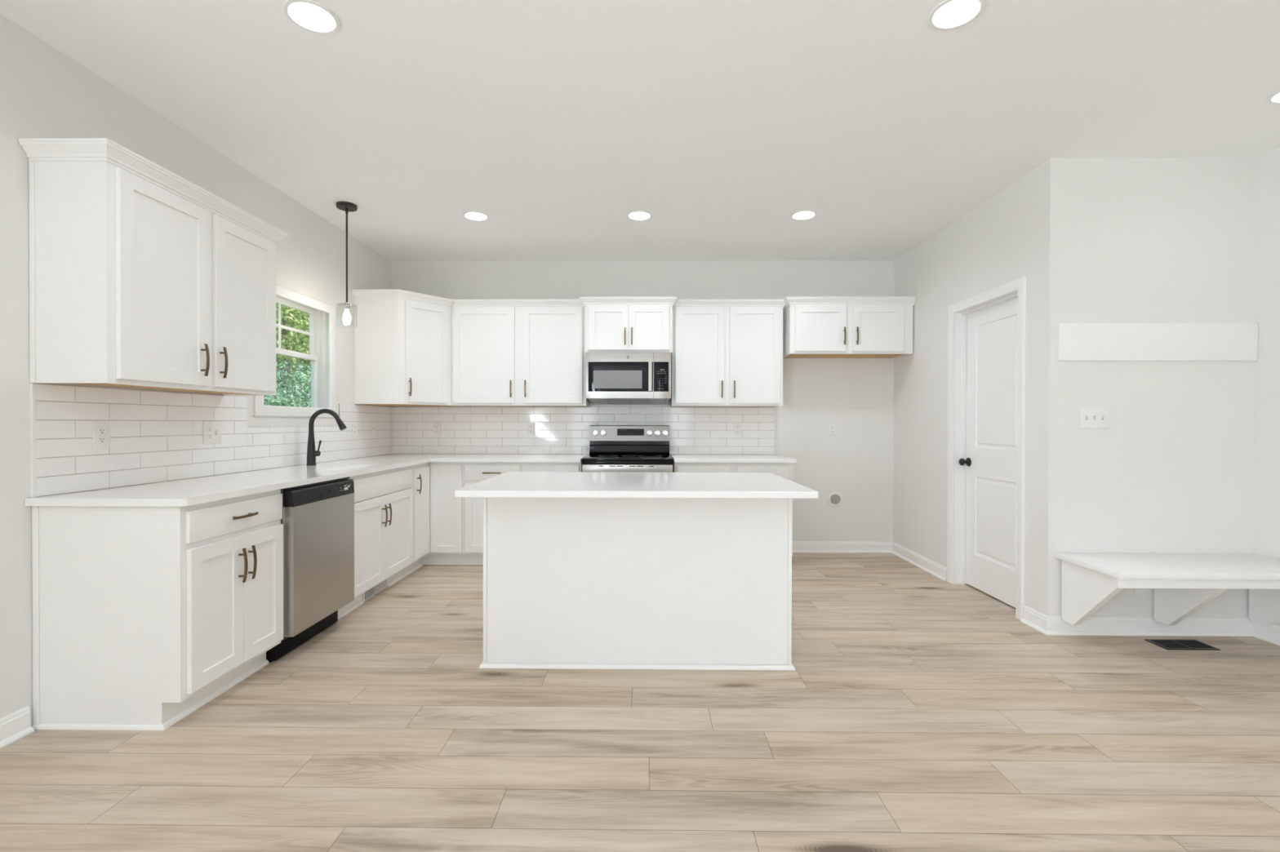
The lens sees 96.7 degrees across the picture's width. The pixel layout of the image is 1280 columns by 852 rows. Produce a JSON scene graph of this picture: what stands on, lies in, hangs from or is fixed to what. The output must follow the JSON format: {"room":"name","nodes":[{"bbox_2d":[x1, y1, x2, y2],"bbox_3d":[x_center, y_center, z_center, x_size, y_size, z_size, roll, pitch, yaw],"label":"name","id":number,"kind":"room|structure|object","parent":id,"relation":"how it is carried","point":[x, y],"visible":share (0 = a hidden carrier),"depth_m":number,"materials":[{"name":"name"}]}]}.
{"room":"kitchen","nodes":[
{"label":"kitchen","id":0,"kind":"room"},
{"bbox_2d":[0,13,391,726],"bbox_3d":[-2.501,-0.167,0.766,0.170,2.743,9.275,0,0,1],"label":"wall","id":1,"kind":"structure","parent":0,"point":[45,92],"depth_m":2.29,"materials":[{"name":"white paint"}]},
{"bbox_2d":[0,706,34,748],"bbox_3d":[-2.423,1.163,-0.813,0.028,0.099,6.085,0,0,1],"label":"baseboard","id":2,"kind":"structure","parent":1,"relation":"attached to","point":[15,726],"depth_m":2.17,"materials":[{"name":"paint"}]},
{"bbox_2d":[17,137,288,395],"bbox_3d":[-2.211,-0.642,2.745,0.356,0.939,1.106,0,0,1],"label":"upper cabinet","id":3,"kind":"object","parent":1,"relation":"attached to","point":[141,276],"visible":1,"depth_m":2.37,"materials":[{"name":"paint"}]},
{"bbox_2d":[30,383,391,497],"bbox_3d":[-2.375,0.049,3.816,0.009,0.450,3.157,0,0,1],"label":"backsplash","id":4,"kind":"structure","parent":1,"relation":"attached to","point":[155,437],"depth_m":2.81,"materials":[{"name":"white tile"}]},
{"bbox_2d":[92,422,110,449],"bbox_3d":[-2.383,0.042,2.518,0.007,0.120,0.076,0,0,1],"label":"wall outlet","id":5,"kind":"object","parent":4,"relation":"attached to","point":[100,430],"visible":1,"depth_m":2.51,"materials":[{"name":"white plastic"}]},
{"bbox_2d":[97,436,106,443],"bbox_3d":[-2.381,0.061,2.518,0.002,0.027,0.034,0,0,1],"label":"receptacle","id":6,"kind":"object","parent":5,"relation":"attached to","point":[100,439],"depth_m":2.52,"materials":[{"name":"grey plastic"}]},
{"bbox_2d":[97,427,106,434],"bbox_3d":[-2.381,0.022,2.517,0.002,0.027,0.034,0,0,1],"label":"receptacle","id":7,"kind":"object","parent":5,"relation":"attached to","point":[100,430],"depth_m":2.52,"materials":[{"name":"grey plastic"}]},
{"bbox_2d":[203,421,221,444],"bbox_3d":[-2.369,0.036,3.161,0.018,0.124,0.128,0,0,1],"label":"outlet switch plate","id":8,"kind":"object","parent":4,"relation":"attached to","point":[211,429],"visible":1,"depth_m":3.15,"materials":[{"name":"white plastic"}]},
{"bbox_2d":[207,433,212,438],"bbox_3d":[-2.373,0.056,3.139,0.002,0.027,0.034,0,0,1],"label":"receptacle","id":9,"kind":"object","parent":8,"relation":"attached to","point":[209,435],"depth_m":3.14,"materials":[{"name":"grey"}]},
{"bbox_2d":[207,426,212,431],"bbox_3d":[-2.373,0.017,3.138,0.002,0.027,0.034,0,0,1],"label":"receptacle","id":10,"kind":"object","parent":8,"relation":"attached to","point":[209,428],"depth_m":3.14,"materials":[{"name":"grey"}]},
{"bbox_2d":[351,422,356,436],"bbox_3d":[-2.357,0.030,4.696,0.007,0.114,0.070,0,0,1],"label":"wall outlet","id":11,"kind":"object","parent":4,"relation":"attached to","point":[353,424],"visible":1,"depth_m":4.69,"materials":[{"name":"white plastic"}]},
{"bbox_2d":[371,422,375,435],"bbox_3d":[-2.348,0.028,5.020,0.018,0.114,0.070,0,0,1],"label":"light switch","id":12,"kind":"object","parent":4,"relation":"attached to","point":[373,424],"visible":1,"depth_m":5.02,"materials":[{"name":"white plastic"}]},
{"bbox_2d":[253,284,334,417],"bbox_3d":[-2.453,-0.495,3.960,0.186,0.872,0.907,0,0,1],"label":"window","id":13,"kind":"structure","parent":1,"relation":"in","point":[322,314],"depth_m":4.33,"materials":[{"name":"paint"}]},
{"bbox_2d":[0,552,1279,851],"bbox_3d":[0.604,1.335,0.738,6.085,0.250,9.315,0,0,1],"label":"floor","id":14,"kind":"structure","parent":0,"point":[917,712],"depth_m":2.12,"materials":[{"name":"brown wood"}]},
{"bbox_2d":[31,488,283,730],"bbox_3d":[-2.074,0.753,2.547,0.642,0.884,0.623,0,0,1],"label":"base cabinet","id":15,"kind":"object","parent":14,"relation":"on","point":[143,617],"visible":0.97,"depth_m":2.25,"materials":[{"name":"paint"}]},
{"bbox_2d":[266,476,354,662],"bbox_3d":[-2.058,0.750,3.169,0.632,0.883,0.608,0,0,1],"label":"dishwasher","id":16,"kind":"object","parent":14,"relation":"on","point":[317,520],"visible":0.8,"depth_m":3.06,"materials":[{"name":"silver metal"}]},
{"bbox_2d":[280,489,288,642],"bbox_3d":[-2.088,0.703,3.171,0.571,0.767,0.604,0,0,1],"label":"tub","id":17,"kind":"object","parent":16,"relation":"in","point":[282,491],"depth_m":2.87,"materials":[{"name":"plastic"}]},
{"bbox_2d":[337,466,413,619],"bbox_3d":[-2.057,0.746,3.964,0.642,0.884,0.965,0,0,1],"label":"base cabinet","id":18,"kind":"object","parent":14,"relation":"on","point":[384,500],"visible":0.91,"depth_m":3.89,"materials":[{"name":"paint"}]},
{"bbox_2d":[362,579,386,602],"bbox_3d":[-1.859,1.138,3.999,0.012,0.096,0.352,0,0,1],"label":"register","id":19,"kind":"object","parent":18,"relation":"attached to","point":[379,588],"visible":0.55,"depth_m":3.97,"materials":[{"name":"white plastic"}]},
{"bbox_2d":[401,462,466,577],"bbox_3d":[-1.922,0.741,4.923,0.888,0.884,0.952,0,0,1],"label":"base cabinet","id":20,"kind":"object","parent":14,"relation":"on","point":[438,516],"visible":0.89,"depth_m":4.77,"materials":[{"name":"paint"}]},
{"bbox_2d":[464,462,582,564],"bbox_3d":[-0.983,0.742,5.057,0.986,0.884,0.662,0,0,1],"label":"base cabinet","id":21,"kind":"object","parent":14,"relation":"on","point":[474,472],"visible":0.28,"depth_m":4.77,"materials":[{"name":"paint"}]},
{"bbox_2d":[25,453,588,506],"bbox_3d":[-1.441,0.291,3.799,1.876,0.030,3.185,0,0,1],"label":"countertop","id":22,"kind":"structure","parent":21,"relation":"on","point":[197,491],"depth_m":2.85,"materials":[{"name":"white stone"}]},
{"bbox_2d":[306,408,346,466],"bbox_3d":[-2.176,0.077,3.951,0.275,0.393,0.060,0,0,1],"label":"kitchen faucet","id":23,"kind":"object","parent":22,"relation":"on","point":[312,453],"visible":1,"depth_m":3.94,"materials":[{"name":"black metal"}]},
{"bbox_2d":[582,425,673,472],"bbox_3d":[-0.101,0.591,5.000,0.756,1.188,0.735,0,0,1],"label":"electric range","id":24,"kind":"object","parent":14,"relation":"on","point":[612,448],"visible":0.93,"depth_m":5.26,"materials":[{"name":"silver metal"}]},
{"bbox_2d":[582,454,673,461],"bbox_3d":[-0.100,0.279,5.011,0.756,0.021,0.614,0,0,1],"label":"cooktop","id":25,"kind":"object","parent":24,"relation":"in","point":[590,457],"depth_m":4.78,"materials":[{"name":"black glass"}]},
{"bbox_2d":[479,497,795,671],"bbox_3d":[-0.012,0.754,3.115,1.556,0.884,0.638,0,0,1],"label":"kitchen island","id":26,"kind":"object","parent":14,"relation":"on","point":[657,584],"visible":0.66,"depth_m":2.82,"materials":[{"name":"paint"}]},
{"bbox_2d":[454,471,818,498],"bbox_3d":[-0.013,0.298,2.969,1.598,0.030,0.967,0,0,1],"label":"island countertop","id":27,"kind":"structure","parent":26,"relation":"on","point":[508,484],"depth_m":2.67,"materials":[{"name":"white stone"}]},
{"bbox_2d":[672,462,793,555],"bbox_3d":[0.786,0.745,5.036,0.991,0.884,0.662,0,0,1],"label":"base cabinet","id":28,"kind":"object","parent":14,"relation":"on","point":[785,470],"visible":0.1,"depth_m":4.74,"materials":[{"name":"paint"}]},
{"bbox_2d":[671,454,796,462],"bbox_3d":[0.794,0.288,5.037,1.015,0.030,0.658,0,0,1],"label":"countertop","id":29,"kind":"structure","parent":28,"relation":"on","point":[677,458],"depth_m":4.74,"materials":[{"name":"white stone"}]},
{"bbox_2d":[1144,639,1221,650],"bbox_3d":[2.970,1.198,3.120,0.286,0.005,0.144,0,0,1],"label":"floor vent","id":30,"kind":"object","parent":14,"relation":"in","point":[1169,645],"visible":1,"depth_m":3.11,"materials":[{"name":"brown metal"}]},
{"bbox_2d":[0,0,1279,261],"bbox_3d":[0.544,-1.658,0.722,6.255,0.250,9.575,0,0,1],"label":"ceiling","id":31,"kind":"structure","parent":0,"point":[556,122],"depth_m":2.74,"materials":[{"name":"white paint"}]},
{"bbox_2d":[282,0,340,34],"bbox_3d":[-1.234,-1.558,2.141,0.189,0.041,0.189,0,0,1],"label":"recessed light","id":32,"kind":"object","parent":31,"relation":"in","point":[311,15],"visible":0.92,"depth_m":2.17,"materials":[{"name":"white plastic"}]},
{"bbox_2d":[336,201,357,327],"bbox_3d":[-2.063,-1.127,4.004,0.132,0.856,0.132,0,0,1],"label":"pendant lamp","id":33,"kind":"object","parent":31,"relation":"hanging from","point":[347,206],"visible":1,"depth_m":4.00,"materials":[{"name":"black metal"}]},
{"bbox_2d":[343,302,351,310],"bbox_3d":[-2.062,-0.844,4.001,0.056,0.047,0.052,0,0,1],"label":"socket","id":34,"kind":"object","parent":33,"relation":"attached to","point":[347,306],"depth_m":3.99,"materials":[{"name":"metal"}]},
{"bbox_2d":[462,210,488,221],"bbox_3d":[-1.212,-1.569,4.203,0.189,0.041,0.189,0,0,1],"label":"recessed light","id":35,"kind":"object","parent":31,"relation":"in","point":[472,215],"visible":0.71,"depth_m":4.25,"materials":[{"name":"white plastic"}]},
{"bbox_2d":[626,210,652,220],"bbox_3d":[-0.005,-1.567,4.189,0.189,0.041,0.189,0,0,1],"label":"recessed light","id":36,"kind":"object","parent":31,"relation":"in","point":[635,215],"visible":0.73,"depth_m":4.24,"materials":[{"name":"white plastic"}]},
{"bbox_2d":[790,209,817,220],"bbox_3d":[1.200,-1.564,4.175,0.189,0.041,0.189,0,0,1],"label":"recessed light","id":37,"kind":"object","parent":31,"relation":"in","point":[806,214],"visible":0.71,"depth_m":4.22,"materials":[{"name":"white plastic"}]},
{"bbox_2d":[927,0,986,30],"bbox_3d":[1.174,-1.553,2.113,0.189,0.041,0.189,0,0,1],"label":"recessed light","id":38,"kind":"object","parent":31,"relation":"in","point":[948,15],"visible":0.95,"depth_m":2.15,"materials":[{"name":"white plastic"}]},
{"bbox_2d":[1266,89,1279,103],"bbox_3d":[3.019,-1.552,2.616,0.189,0.041,0.189,0,0,1],"label":"recessed light","id":39,"kind":"object","parent":31,"relation":"in","point":[1274,98],"visible":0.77,"depth_m":2.69,"materials":[{"name":"white plastic"}]},
{"bbox_2d":[391,260,894,542],"bbox_3d":[0.597,-0.187,5.442,6.255,2.743,0.150,0,0,1],"label":"wall","id":40,"kind":"structure","parent":0,"point":[856,395],"depth_m":5.36,"materials":[{"name":"white paint"}]},
{"bbox_2d":[351,288,457,406],"bbox_3d":[-2.009,-0.652,5.031,0.708,0.942,0.726,0,0,1],"label":"upper cabinet","id":41,"kind":"object","parent":40,"relation":"attached to","point":[402,339],"visible":0.98,"depth_m":4.73,"materials":[{"name":"paint"}]},
{"bbox_2d":[451,299,589,406],"bbox_3d":[-1.081,-0.653,5.204,1.205,0.939,0.358,0,0,1],"label":"upper cabinet","id":42,"kind":"object","parent":40,"relation":"attached to","point":[504,352],"visible":0.98,"depth_m":5.07,"materials":[{"name":"paint"}]},
{"bbox_2d":[391,401,776,454],"bbox_3d":[-0.536,0.018,5.377,3.634,0.500,0.009,0,0,1],"label":"backsplash","id":43,"kind":"structure","parent":40,"relation":"attached to","point":[464,430],"depth_m":5.38,"materials":[{"name":"white tile"}]},
{"bbox_2d":[433,422,440,435],"bbox_3d":[-1.920,0.028,5.386,0.070,0.114,0.007,0,0,1],"label":"wall outlet","id":44,"kind":"object","parent":43,"relation":"attached to","point":[437,426],"visible":1,"depth_m":5.38,"materials":[{"name":"white plastic"}]},
{"bbox_2d":[527,422,534,435],"bbox_3d":[-1.028,0.028,5.375,0.070,0.114,0.007,0,0,1],"label":"wall outlet","id":45,"kind":"object","parent":43,"relation":"attached to","point":[531,426],"visible":1,"depth_m":5.37,"materials":[{"name":"white plastic"}]},
{"bbox_2d":[733,423,741,435],"bbox_3d":[0.918,0.032,5.352,0.070,0.114,0.007,0,0,1],"label":"wall outlet","id":46,"kind":"object","parent":43,"relation":"attached to","point":[737,427],"visible":1,"depth_m":5.35,"materials":[{"name":"white plastic"}]},
{"bbox_2d":[579,296,677,355],"bbox_3d":[-0.096,-0.882,5.141,0.847,0.477,0.458,0,0,1],"label":"upper cabinet","id":47,"kind":"object","parent":40,"relation":"attached to","point":[643,324],"visible":0.96,"depth_m":4.95,"materials":[{"name":"paint"}]},
{"bbox_2d":[586,352,671,404],"bbox_3d":[-0.097,-0.420,5.130,0.740,0.439,0.480,0,0,1],"label":"microwave","id":48,"kind":"object","parent":47,"relation":"attached to","point":[611,378],"visible":1,"depth_m":4.93,"materials":[{"name":"silver metal"}]},
{"bbox_2d":[670,298,785,407],"bbox_3d":[0.800,-0.649,5.182,1.027,0.939,0.358,0,0,1],"label":"upper cabinet","id":49,"kind":"object","parent":40,"relation":"attached to","point":[726,352],"visible":0.94,"depth_m":5.04,"materials":[{"name":"paint"}]},
{"bbox_2d":[828,423,835,435],"bbox_3d":[1.807,0.034,5.350,0.070,0.114,0.007,0,0,1],"label":"wall outlet","id":50,"kind":"object","parent":40,"relation":"attached to","point":[832,427],"visible":1,"depth_m":5.35,"materials":[{"name":"white plastic"}]},
{"bbox_2d":[826,491,843,506],"bbox_3d":[1.836,0.690,5.348,0.148,0.148,0.018,0,0,1],"label":"water valve box","id":51,"kind":"object","parent":40,"relation":"attached to","point":[834,499],"visible":1,"depth_m":5.35,"materials":[{"name":"white plastic"}]},
{"bbox_2d":[782,296,916,359],"bbox_3d":[1.823,-0.873,5.119,1.115,0.487,0.458,0,0,1],"label":"upper cabinet","id":52,"kind":"object","parent":40,"relation":"attached to","point":[814,326],"visible":0.98,"depth_m":4.93,"materials":[{"name":"paint"}]},
{"bbox_2d":[893,157,1070,616],"bbox_3d":[2.429,-0.178,4.313,0.115,2.743,2.065,0,0,1],"label":"wall","id":53,"kind":"structure","parent":0,"point":[1022,229],"depth_m":3.69,"materials":[{"name":"white paint"}]},
{"bbox_2d":[792,541,946,581],"bbox_3d":[1.831,1.140,4.871,1.088,0.099,0.978,0,0,1],"label":"baseboard","id":54,"kind":"structure","parent":53,"relation":"attached to","point":[940,571],"depth_m":5.34,"materials":[{"name":"paint"}]},
{"bbox_2d":[946,275,1026,620],"bbox_3d":[2.415,0.138,3.923,0.130,2.115,0.876,0,0,1],"label":"trim","id":55,"kind":"structure","parent":53,"relation":"attached to","point":[957,312],"depth_m":4.28,"materials":[{"name":"paint"}]},
{"bbox_2d":[959,297,1017,608],"bbox_3d":[2.432,0.169,3.922,0.103,2.029,0.730,0,0,1],"label":"door","id":56,"kind":"structure","parent":53,"relation":"in","point":[991,400],"depth_m":3.96,"materials":[{"name":"paint"}]},
{"bbox_2d":[1068,156,1256,617],"bbox_3d":[3.002,-0.171,3.331,1.055,2.743,0.115,0,0,1],"label":"wall","id":57,"kind":"structure","parent":0,"point":[1153,240],"depth_m":3.27,"materials":[{"name":"white paint"}]},
{"bbox_2d":[1079,407,1109,428],"bbox_3d":[2.616,-0.047,3.269,0.166,0.122,0.018,0,0,1],"label":"light switch","id":58,"kind":"object","parent":57,"relation":"attached to","point":[1090,417],"visible":1,"depth_m":3.27,"materials":[{"name":"white plastic"}]},
{"bbox_2d":[1133,588,1146,593],"bbox_3d":[2.883,0.907,3.277,0.070,0.114,0.007,0,0,1],"label":"wall outlet","id":59,"kind":"object","parent":57,"relation":"attached to","point":[1135,590],"visible":0.21,"depth_m":3.28,"materials":[{"name":"white plastic"}]},
{"bbox_2d":[1057,323,1257,360],"bbox_3d":[2.966,-0.482,3.263,1.124,0.215,0.018,0,0,1],"label":"wall rail board","id":60,"kind":"object","parent":57,"relation":"attached to","point":[1075,341],"visible":1,"depth_m":3.25,"materials":[{"name":"paint"}]},
{"bbox_2d":[1055,552,1279,626],"bbox_3d":[2.958,0.924,3.054,1.128,0.382,0.448,0,0,1],"label":"bench","id":61,"kind":"object","parent":57,"relation":"attached to","point":[1183,584],"visible":1,"depth_m":3.05,"materials":[{"name":"paint"}]},
{"bbox_2d":[1253,146,1279,626],"bbox_3d":[3.584,-0.156,0.694,0.170,2.743,9.275,0,0,1],"label":"wall","id":62,"kind":"structure","parent":0,"point":[1266,535],"depth_m":3.20,"materials":[{"name":"white paint"}]},
{"bbox_2d":[1020,605,1279,645],"bbox_3d":[2.886,1.170,-0.219,1.198,0.099,7.397,0,0,1],"label":"baseboard","id":63,"kind":"structure","parent":62,"relation":"attached to","point":[1046,625],"depth_m":3.27,"materials":[{"name":"paint"}]},
{"label":"outside","id":64,"kind":"structure","parent":0,"visible":0},
{"bbox_3d":[-21.164,1.631,12.760,37.380,0.150,65.000,0,0,1],"label":"ground","id":65,"kind":"structure","parent":64,"visible":0},
{"bbox_2d":[268,360,301,403],"bbox_3d":[-16.217,-2.881,21.905,5.489,8.854,10.056,0,0,-14],"label":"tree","id":66,"kind":"object","parent":65,"relation":"on","point":[277,361],"visible":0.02,"depth_m":24.69,"materials":[{"name":"green plant"}]},
{"bbox_2d":[263,359,311,407],"bbox_3d":[-7.762,0.060,12.341,2.528,3.095,4.797,0,0,-11],"label":"shrub","id":67,"kind":"object","parent":65,"relation":"on","point":[285,397],"visible":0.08,"depth_m":12.39,"materials":[{"name":"green plant"}]},
{"bbox_2d":[275,302,311,391],"bbox_3d":[-9.371,-1.928,15.074,3.581,7.044,5.594,0,0,-17],"label":"tree","id":68,"kind":"object","parent":65,"relation":"on","point":[302,323],"visible":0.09,"depth_m":13.94,"materials":[{"name":"green plant"}]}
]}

